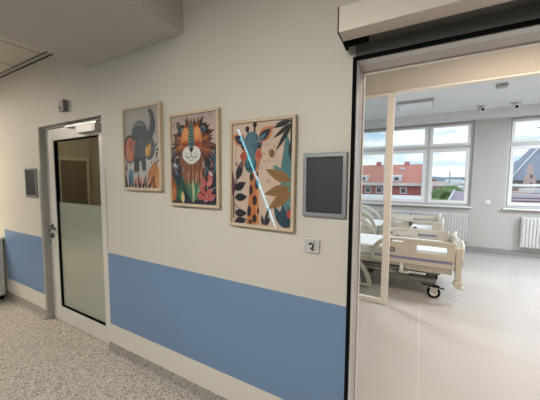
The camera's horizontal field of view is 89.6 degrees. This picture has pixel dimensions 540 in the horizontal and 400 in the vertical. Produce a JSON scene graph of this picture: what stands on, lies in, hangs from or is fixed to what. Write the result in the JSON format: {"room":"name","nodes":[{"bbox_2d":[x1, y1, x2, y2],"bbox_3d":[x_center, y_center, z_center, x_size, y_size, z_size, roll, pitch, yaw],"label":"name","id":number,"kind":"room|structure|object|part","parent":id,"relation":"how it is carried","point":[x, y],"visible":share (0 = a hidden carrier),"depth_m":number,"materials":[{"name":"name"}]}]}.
{"room":"hospital corridor","nodes":[
{"label":"hospital corridor","id":0,"kind":"room"},
{"bbox_2d":[0,36,53,77],"bbox_3d":[-5.671,-1.531,2.999,8.059,0.245,2.720,3,5,29],"label":"ceiling tiles","id":1,"kind":"structure","parent":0,"point":[15,56],"depth_m":2.62,"materials":[{"name":"metal"}]},
{"bbox_2d":[0,0,182,66],"bbox_3d":[-1.683,-1.116,0.804,1.070,0.230,2.720,3,5,29],"label":"ceiling","id":2,"kind":"structure","parent":0,"point":[90,33],"depth_m":1.66,"materials":[{"name":"paint"}]},
{"bbox_2d":[0,0,360,319],"bbox_3d":[-2.511,-0.206,2.987,13.700,2.950,0.170,3,5,29],"label":"wall","id":3,"kind":"structure","parent":0,"point":[247,59],"depth_m":1.66,"materials":[{"name":"beige paint"}]},
{"bbox_2d":[4,229,44,293],"bbox_3d":[-2.826,0.684,3.125,1.007,0.617,0.003,3,5,29],"label":"trim","id":4,"kind":"structure","parent":3,"relation":"attached to","point":[24,252],"depth_m":3.10,"materials":[{"name":"blue paint"}]},
{"bbox_2d":[3,290,47,319],"bbox_3d":[-5.473,1.087,4.611,7.054,0.101,0.036,3,5,29],"label":"baseboard","id":5,"kind":"structure","parent":3,"relation":"attached to","point":[26,305],"depth_m":3.14,"materials":[{"name":"stone"}]},
{"bbox_2d":[8,278,45,308],"bbox_3d":[-2.828,1.075,3.154,1.007,0.166,0.003,3,5,29],"label":"trim","id":6,"kind":"structure","parent":3,"relation":"attached to","point":[38,298],"depth_m":3.13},
{"bbox_2d":[24,168,37,197],"bbox_3d":[-2.550,-0.182,2.904,0.262,0.309,0.014,3,5,29],"label":"frame","id":7,"kind":"object","parent":3,"relation":"attached to","point":[31,189],"visible":1,"depth_m":2.90,"materials":[{"name":"grey metal"}]},
{"bbox_2d":[38,171,47,309],"bbox_3d":[-2.381,0.438,2.882,0.032,1.473,0.044,3,5,29],"label":"guard","id":8,"kind":"object","parent":3,"relation":"attached to","point":[38,171],"visible":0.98,"depth_m":2.86,"materials":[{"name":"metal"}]},
{"bbox_2d":[49,309,53,318],"bbox_3d":[-2.353,1.228,2.928,0.002,0.100,0.043,3,5,29],"label":"jamb","id":9,"kind":"object","parent":3,"relation":"attached to","point":[51,312],"visible":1,"depth_m":2.93,"materials":[{"name":"plastic"}]},
{"bbox_2d":[58,99,67,111],"bbox_3d":[-1.886,-0.854,2.472,0.100,0.100,0.041,3,5,29],"label":"sensor","id":10,"kind":"object","parent":3,"relation":"attached to","point":[62,104],"visible":1,"depth_m":2.46,"materials":[{"name":"grey plastic"}]},
{"bbox_2d":[38,117,108,343],"bbox_3d":[-1.848,0.287,2.634,1.130,2.024,0.181,3,5,29],"label":"door","id":11,"kind":"structure","parent":3,"relation":"in","point":[75,254],"depth_m":2.72,"materials":[{"name":"white metal"}]},
{"bbox_3d":[-2.221,0.282,2.778,0.206,0.052,0.071,3,5,29],"label":"handle","id":12,"kind":"part","parent":11,"relation":"part of","materials":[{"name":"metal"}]},
{"bbox_2d":[65,121,101,133],"bbox_3d":[-1.688,-0.637,2.423,0.550,0.091,0.060,3,5,29],"label":"door closer","id":13,"kind":"object","parent":11,"relation":"attached to","point":[92,126],"depth_m":2.33,"materials":[{"name":"white metal"}]},
{"bbox_3d":[-1.694,-0.676,2.441,0.520,0.016,0.030,3,5,29],"label":"slide rail","id":14,"kind":"part","parent":13,"relation":"part of","materials":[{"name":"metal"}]},
{"bbox_2d":[103,170,110,340],"bbox_3d":[-1.368,0.485,2.321,0.032,1.473,0.044,3,5,29],"label":"guard","id":15,"kind":"object","parent":3,"relation":"attached to","point":[104,189],"visible":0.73,"depth_m":2.30,"materials":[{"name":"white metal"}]},
{"bbox_2d":[121,101,163,190],"bbox_3d":[-0.930,-0.374,1.977,0.425,0.610,0.028,3,5,29],"label":"framed picture","id":16,"kind":"object","parent":3,"relation":"attached to","point":[142,125],"visible":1,"depth_m":1.96,"materials":[{"name":"multicoloured paper"}]},
{"bbox_2d":[107,341,227,399],"bbox_3d":[-0.521,1.315,1.864,2.017,0.101,0.036,3,5,29],"label":"baseboard","id":17,"kind":"structure","parent":3,"relation":"attached to","point":[188,389],"depth_m":2.03,"materials":[{"name":"stone"}]},
{"bbox_2d":[168,107,221,208],"bbox_3d":[-0.486,-0.258,1.737,0.423,0.603,0.028,3,5,29],"label":"framed picture","id":18,"kind":"object","parent":3,"relation":"attached to","point":[194,136],"visible":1,"depth_m":1.72,"materials":[{"name":"multicoloured paper"}]},
{"bbox_2d":[111,324,283,399],"bbox_3d":[-0.499,1.182,1.862,1.988,0.166,0.003,3,5,29],"label":"trim","id":19,"kind":"structure","parent":3,"relation":"attached to","point":[224,385],"depth_m":1.89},
{"bbox_2d":[108,253,345,399],"bbox_3d":[-0.497,0.791,1.834,1.988,0.617,0.003,3,5,29],"label":"wall protection panel","id":20,"kind":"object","parent":3,"relation":"attached to","point":[286,346],"depth_m":1.67,"materials":[{"name":"blue plastic"}]},
{"bbox_2d":[229,114,297,231],"bbox_3d":[-0.051,-0.143,1.502,0.417,0.603,0.028,3,5,29],"label":"framed picture","id":21,"kind":"object","parent":3,"relation":"attached to","point":[262,151],"visible":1,"depth_m":1.49,"materials":[{"name":"multicoloured paper"}]},
{"bbox_2d":[304,238,319,253],"bbox_3d":[0.212,0.234,1.389,0.082,0.076,0.021,3,5,29],"label":"switch","id":22,"kind":"object","parent":3,"relation":"attached to","point":[311,245],"visible":1,"depth_m":1.39,"materials":[{"name":"grey plastic"}]},
{"bbox_2d":[302,152,347,218],"bbox_3d":[0.267,-0.072,1.341,0.224,0.319,0.014,3,5,29],"label":"frame","id":23,"kind":"object","parent":3,"relation":"attached to","point":[324,174],"visible":1,"depth_m":1.34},
{"bbox_2d":[337,0,539,50],"bbox_3d":[1.593,-0.677,0.466,2.922,0.132,0.176,3,5,29],"label":"operator","id":24,"kind":"object","parent":3,"relation":"attached to","point":[363,21],"visible":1,"depth_m":1.02,"materials":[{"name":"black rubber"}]},
{"bbox_3d":[1.618,-0.675,0.503,2.915,0.068,0.087,3,5,29],"label":"track rail","id":25,"kind":"part","parent":24,"relation":"part of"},
{"bbox_2d":[344,18,539,399],"bbox_3d":[1.097,0.403,1.016,1.558,2.062,0.188,3,5,29],"label":"door frame","id":26,"kind":"structure","parent":3,"relation":"in","point":[523,34],"depth_m":1.26,"materials":[{"name":"grey metal"}]},
{"bbox_2d":[356,3,539,55],"bbox_3d":[1.651,-0.617,0.537,2.885,0.051,0.006,3,5,29],"label":"trim","id":27,"kind":"structure","parent":3,"relation":"attached to","point":[531,12],"depth_m":1.05,"materials":[{"name":"black metal"}]},
{"bbox_2d":[0,253,539,399],"bbox_3d":[-0.912,1.253,3.722,15.900,0.051,8.430,3,5,29],"label":"floor","id":28,"kind":"structure","parent":0,"point":[480,341],"depth_m":2.43,"materials":[{"name":"plastic"}]},
{"bbox_2d":[0,236,5,298],"bbox_3d":[-3.851,0.838,3.443,1.060,0.785,0.445,3,5,29],"label":"base cabinet","id":29,"kind":"object","parent":28,"relation":"on","point":[2,273],"visible":1,"depth_m":3.36,"materials":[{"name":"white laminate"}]},
{"bbox_2d":[361,204,443,240],"bbox_3d":[2.278,0.588,5.688,2.253,1.030,1.010,3,5,29],"label":"hospital bed","id":30,"kind":"object","parent":28,"relation":"on","point":[436,223],"visible":0.36,"depth_m":5.24,"materials":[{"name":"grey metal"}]},
{"bbox_3d":[1.632,0.382,5.493,1.000,0.480,0.030,3,5,29],"label":"rail","id":31,"kind":"part","parent":30,"relation":"part of","materials":[{"name":"beige plastic"}]},
{"bbox_3d":[2.091,0.325,6.316,1.000,0.480,0.030,3,5,29],"label":"rail","id":32,"kind":"part","parent":30,"relation":"part of","materials":[{"name":"beige plastic"}]},
{"bbox_3d":[2.245,0.536,5.703,2.040,0.159,0.800,3,5,29],"label":"mattress","id":33,"kind":"part","parent":30,"relation":"part of","materials":[{"name":"white fabric"}]},
{"bbox_3d":[2.510,0.528,5.033,1.008,0.327,0.032,3,5,29],"label":"rail","id":34,"kind":"part","parent":30,"relation":"part of","materials":[{"name":"beige plastic"}]},
{"bbox_3d":[2.952,0.472,5.826,1.008,0.327,0.032,3,5,29],"label":"rail","id":35,"kind":"part","parent":30,"relation":"part of","materials":[{"name":"beige plastic"}]},
{"bbox_3d":[2.985,0.597,4.778,0.065,0.410,0.060,3,5,29],"label":"corner post","id":36,"kind":"part","parent":30,"relation":"part of","materials":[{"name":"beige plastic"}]},
{"bbox_2d":[359,217,464,297],"bbox_3d":[1.565,0.708,4.184,2.253,1.000,1.010,3,5,29],"label":"hospital bed","id":37,"kind":"object","parent":28,"relation":"on","point":[407,252],"visible":0.7,"depth_m":3.57,"materials":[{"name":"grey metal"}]},
{"bbox_3d":[0.969,0.939,3.991,1.000,0.480,0.030,3,5,29],"label":"rail","id":38,"kind":"part","parent":37,"relation":"part of","materials":[{"name":"beige plastic"}]},
{"bbox_3d":[1.377,0.460,4.813,1.000,0.480,0.030,3,5,29],"label":"rail","id":39,"kind":"part","parent":37,"relation":"part of","materials":[{"name":"beige plastic"}]},
{"bbox_3d":[1.481,0.999,4.240,1.860,0.080,0.700,3,5,29],"label":"frame","id":40,"kind":"part","parent":37,"relation":"part of","materials":[{"name":"grey metal"}]},
{"bbox_3d":[1.532,0.671,4.200,2.040,0.159,0.800,3,5,29],"label":"mattress","id":41,"kind":"part","parent":37,"relation":"part of","materials":[{"name":"white fabric"}]},
{"bbox_3d":[1.796,0.663,3.530,1.008,0.327,0.032,3,5,29],"label":"rail","id":42,"kind":"part","parent":37,"relation":"part of","materials":[{"name":"beige plastic"}]},
{"bbox_3d":[2.239,0.608,4.323,1.008,0.327,0.032,3,5,29],"label":"rail","id":43,"kind":"part","parent":37,"relation":"part of","materials":[{"name":"beige plastic"}]},
{"bbox_3d":[2.501,0.726,3.663,0.036,0.450,0.900,3,5,29],"label":"footboard","id":44,"kind":"part","parent":37,"relation":"part of","materials":[{"name":"beige plastic"}]},
{"bbox_3d":[2.272,0.782,3.279,0.065,0.410,0.060,3,5,29],"label":"corner post","id":45,"kind":"part","parent":37,"relation":"part of","materials":[{"name":"beige plastic"}]},
{"bbox_3d":[2.339,0.636,3.321,0.035,0.279,0.228,2,5,26],"label":"corner handle","id":46,"kind":"part","parent":37,"relation":"part of","materials":[{"name":"white plastic"}]},
{"bbox_2d":[58,45,539,205],"bbox_3d":[0.747,-0.125,2.472,11.900,2.900,2.090,3,5,29],"label":"wall","id":47,"kind":"structure","parent":0,"point":[527,59],"depth_m":2.92,"materials":[{"name":"beige paint"}]},
{"bbox_2d":[59,156,90,204],"bbox_3d":[-4.080,0.089,5.701,0.049,1.950,0.580,3,5,29],"label":"door","id":48,"kind":"structure","parent":47,"relation":"in","point":[74,175],"depth_m":5.67,"materials":[{"name":"brown wood"}]},
{"bbox_2d":[359,71,539,304],"bbox_3d":[2.250,0.051,2.782,3.160,2.522,0.100,3,5,29],"label":"window","id":49,"kind":"structure","parent":47,"relation":"in","point":[383,299],"depth_m":3.19,"materials":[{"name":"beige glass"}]},
{"bbox_3d":[1.151,0.001,3.385,0.652,2.521,0.060,3,5,29],"label":"frame","id":50,"kind":"part","parent":49,"relation":"part of","materials":[{"name":"beige wood"}]},
{"bbox_2d":[362,118,539,252],"bbox_3d":[2.966,-0.402,6.452,11.900,2.900,0.300,3,5,29],"label":"wall window","id":51,"kind":"structure","parent":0,"point":[490,226],"depth_m":5.47,"materials":[{"name":"grey paint"}]},
{"bbox_2d":[361,208,469,241],"bbox_3d":[3.163,0.539,6.178,2.191,0.585,0.100,3,5,29],"label":"radiator","id":52,"kind":"object","parent":51,"relation":"attached to","point":[453,222],"visible":0.41,"depth_m":5.76,"materials":[{"name":"metal"}]},
{"bbox_2d":[362,208,460,213],"bbox_3d":[3.170,0.255,6.166,2.185,0.015,0.049,3,5,29],"label":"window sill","id":53,"kind":"structure","parent":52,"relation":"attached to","point":[378,210],"depth_m":6.14,"materials":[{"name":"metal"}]},
{"bbox_2d":[362,120,474,207],"bbox_3d":[3.134,-0.787,6.205,2.460,1.803,0.220,3,5,29],"label":"window","id":54,"kind":"structure","parent":51,"relation":"attached to","point":[428,148],"depth_m":6.00,"materials":[{"name":"grey plastic"}]},
{"bbox_3d":[2.455,-0.578,6.634,0.719,1.164,0.067,3,5,29],"label":"sash","id":55,"kind":"part","parent":54,"relation":"part of","materials":[{"name":"clear glass"}]},
{"bbox_3d":[2.460,-1.448,6.571,0.719,0.449,0.067,3,5,29],"label":"sash","id":56,"kind":"part","parent":54,"relation":"part of","materials":[{"name":"clear glass"}]},
{"bbox_3d":[3.148,-0.546,6.250,0.734,1.164,0.067,3,5,29],"label":"sash","id":57,"kind":"part","parent":54,"relation":"part of","materials":[{"name":"clear glass"}]},
{"bbox_3d":[3.153,-1.417,6.187,0.734,0.449,0.067,3,5,29],"label":"sash","id":58,"kind":"part","parent":54,"relation":"part of","materials":[{"name":"clear glass"}]},
{"bbox_3d":[3.104,0.101,6.226,2.460,0.027,0.120,3,5,29],"label":"sill","id":59,"kind":"part","parent":54,"relation":"part of","materials":[{"name":"white plastic"}]},
{"bbox_3d":[3.840,-0.514,5.866,0.719,1.164,0.067,3,5,29],"label":"sash","id":60,"kind":"part","parent":54,"relation":"part of","materials":[{"name":"clear glass"}]},
{"bbox_3d":[3.845,-1.385,5.803,0.719,0.449,0.067,3,5,29],"label":"sash","id":61,"kind":"part","parent":54,"relation":"part of","materials":[{"name":"white plastic"}]},
{"bbox_2d":[464,246,539,260],"bbox_3d":[2.873,0.980,6.398,11.900,0.149,0.050,3,5,29],"label":"baseboard","id":62,"kind":"structure","parent":51,"relation":"attached to","point":[533,256],"depth_m":5.42,"materials":[{"name":"grey plastic"}]},
{"bbox_2d":[502,115,539,210],"bbox_3d":[5.707,-0.669,4.778,2.460,1.803,0.220,3,5,29],"label":"window","id":63,"kind":"structure","parent":51,"relation":"attached to","point":[513,144],"depth_m":5.29,"materials":[{"name":"grey plastic"}]},
{"bbox_3d":[5.678,0.220,4.799,2.460,0.027,0.120,3,5,29],"label":"sill","id":64,"kind":"part","parent":63,"relation":"part of","materials":[{"name":"white plastic"}]},
{"bbox_3d":[5.029,-0.460,5.207,0.719,1.164,0.067,3,5,29],"label":"sash","id":65,"kind":"part","parent":63,"relation":"part of","materials":[{"name":"white plastic"}]},
{"bbox_3d":[5.034,-1.330,5.144,0.719,0.449,0.067,3,5,29],"label":"sash","id":66,"kind":"part","parent":63,"relation":"part of","materials":[{"name":"white plastic"}]},
{"bbox_2d":[519,217,539,248],"bbox_3d":[5.662,0.654,4.792,1.901,0.585,0.100,3,5,29],"label":"radiator","id":67,"kind":"object","parent":51,"relation":"attached to","point":[529,237],"visible":1,"depth_m":5.15,"materials":[{"name":"metal"}]},
{"bbox_2d":[364,76,539,120],"bbox_3d":[1.575,-1.723,3.832,11.900,0.100,5.460,3,5,29],"label":"ceiling","id":68,"kind":"structure","parent":0,"point":[526,91],"depth_m":4.61,"materials":[{"name":"paint"}]},
{"bbox_2d":[397,98,433,110],"bbox_3d":[2.625,-1.719,4.922,0.560,0.053,0.480,3,5,29],"label":"ceiling light","id":69,"kind":"object","parent":68,"relation":"attached to","point":[421,103],"visible":1,"depth_m":4.81,"materials":[{"name":"white plastic"}]},
{"bbox_2d":[476,105,485,110],"bbox_3d":[3.901,-1.687,5.025,0.140,0.117,0.112,0,4,0],"label":"ceiling camera","id":70,"kind":"object","parent":68,"relation":"attached to","point":[480,108],"visible":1,"depth_m":5.00,"materials":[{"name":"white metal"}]},
{"bbox_2d":[496,82,508,88],"bbox_3d":[3.341,-1.644,3.918,0.124,0.049,0.102,3,5,29],"label":"smoke detector","id":71,"kind":"object","parent":68,"relation":"attached to","point":[501,85],"visible":1,"depth_m":3.89,"materials":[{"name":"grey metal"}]},
{"bbox_2d":[510,102,521,108],"bbox_3d":[4.354,-1.669,4.818,0.140,0.117,0.112,2,4,18],"label":"ceiling camera","id":72,"kind":"object","parent":68,"relation":"attached to","point":[515,105],"visible":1,"depth_m":4.80,"materials":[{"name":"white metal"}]},
{"bbox_2d":[364,104,539,128],"bbox_3d":[2.845,-1.749,6.121,11.900,0.164,0.230,3,5,29],"label":"beam","id":73,"kind":"structure","parent":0,"point":[532,109],"depth_m":5.48,"materials":[{"name":"paint"}]},
{"label":"outside","id":74,"kind":"structure","parent":0,"visible":0},
{"bbox_3d":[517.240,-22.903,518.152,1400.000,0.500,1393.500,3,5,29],"label":"ground","id":75,"kind":"structure","parent":74,"visible":0},
{"bbox_2d":[362,194,420,198],"bbox_3d":[0.712,4.576,24.366,22.400,10.350,6.400,3,5,29],"label":"annex","id":76,"kind":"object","parent":75,"relation":"on","point":[363,195],"visible":0.04,"depth_m":20.16,"materials":[{"name":"white"}]},
{"bbox_2d":[362,162,422,195],"bbox_3d":[8.005,1.964,37.095,22.200,13.800,9.800,3,5,29],"label":"brick house","id":77,"kind":"structure","parent":75,"relation":"on","point":[407,173],"depth_m":30.10,"materials":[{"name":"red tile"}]},
{"bbox_2d":[421,181,444,201],"bbox_3d":[73.177,-2.703,123.078,9.801,11.394,10.857,1,4,9],"label":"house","id":78,"kind":"structure","parent":75,"relation":"on","point":[428,181],"depth_m":121.66,"materials":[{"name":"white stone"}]},
{"bbox_2d":[431,188,447,199],"bbox_3d":[29.372,3.081,47.175,2.809,10.353,3.540,1,4,8],"label":"tree","id":79,"kind":"object","parent":75,"relation":"on","point":[435,193],"visible":0.4,"depth_m":46.45,"materials":[{"name":"green plant"}]},
{"bbox_2d":[425,176,464,181],"bbox_3d":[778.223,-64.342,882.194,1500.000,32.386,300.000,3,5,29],"label":"hills","id":80,"kind":"structure","parent":75,"relation":"on","point":[433,177],"depth_m":842.94,"materials":[{"name":"blue"}]},
{"bbox_2d":[439,189,460,199],"bbox_3d":[24.281,3.780,36.234,2.578,10.486,3.352,-4,6,-43],"label":"tree","id":81,"kind":"object","parent":75,"relation":"on","point":[445,194],"visible":0.26,"depth_m":35.73,"materials":[{"name":"green plant"}]},
{"bbox_2d":[441,186,463,190],"bbox_3d":[42.627,1.959,63.793,5.681,10.336,6.065,3,5,29],"label":"tree","id":82,"kind":"object","parent":75,"relation":"on","point":[448,187],"visible":0.07,"depth_m":63.29,"materials":[{"name":"green plant"}]},
{"bbox_2d":[445,179,460,182],"bbox_3d":[202.378,-16.030,300.909,14.442,13.683,9.422,3,5,36],"label":"house","id":83,"kind":"structure","parent":75,"relation":"on","point":[446,180],"depth_m":298.77,"materials":[{"name":"white"}]},
{"bbox_2d":[448,189,463,200],"bbox_3d":[8.688,5.093,12.767,1.479,11.090,3.551,3,5,29],"label":"roof","id":84,"kind":"structure","parent":75,"relation":"on","point":[455,195],"depth_m":12.77,"materials":[{"name":"tile"}]},
{"bbox_2d":[511,193,539,202],"bbox_3d":[13.283,5.421,9.442,9.500,10.970,3.100,3,5,29],"label":"roof","id":85,"kind":"structure","parent":75,"relation":"on","point":[519,198],"depth_m":11.19,"materials":[{"name":"tile"}]},
{"bbox_2d":[512,188,539,193],"bbox_3d":[19.225,5.078,13.732,11.300,11.100,2.800,3,5,29],"label":"flat roof","id":86,"kind":"structure","parent":75,"relation":"on","point":[520,190],"depth_m":15.19,"materials":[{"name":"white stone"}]},
{"bbox_2d":[512,127,539,190],"bbox_3d":[27.288,2.173,19.157,18.700,16.200,8.950,3,5,29],"label":"building","id":87,"kind":"structure","parent":75,"relation":"on","point":[526,170],"depth_m":20.39,"materials":[{"name":"grey tile"}]}
]}

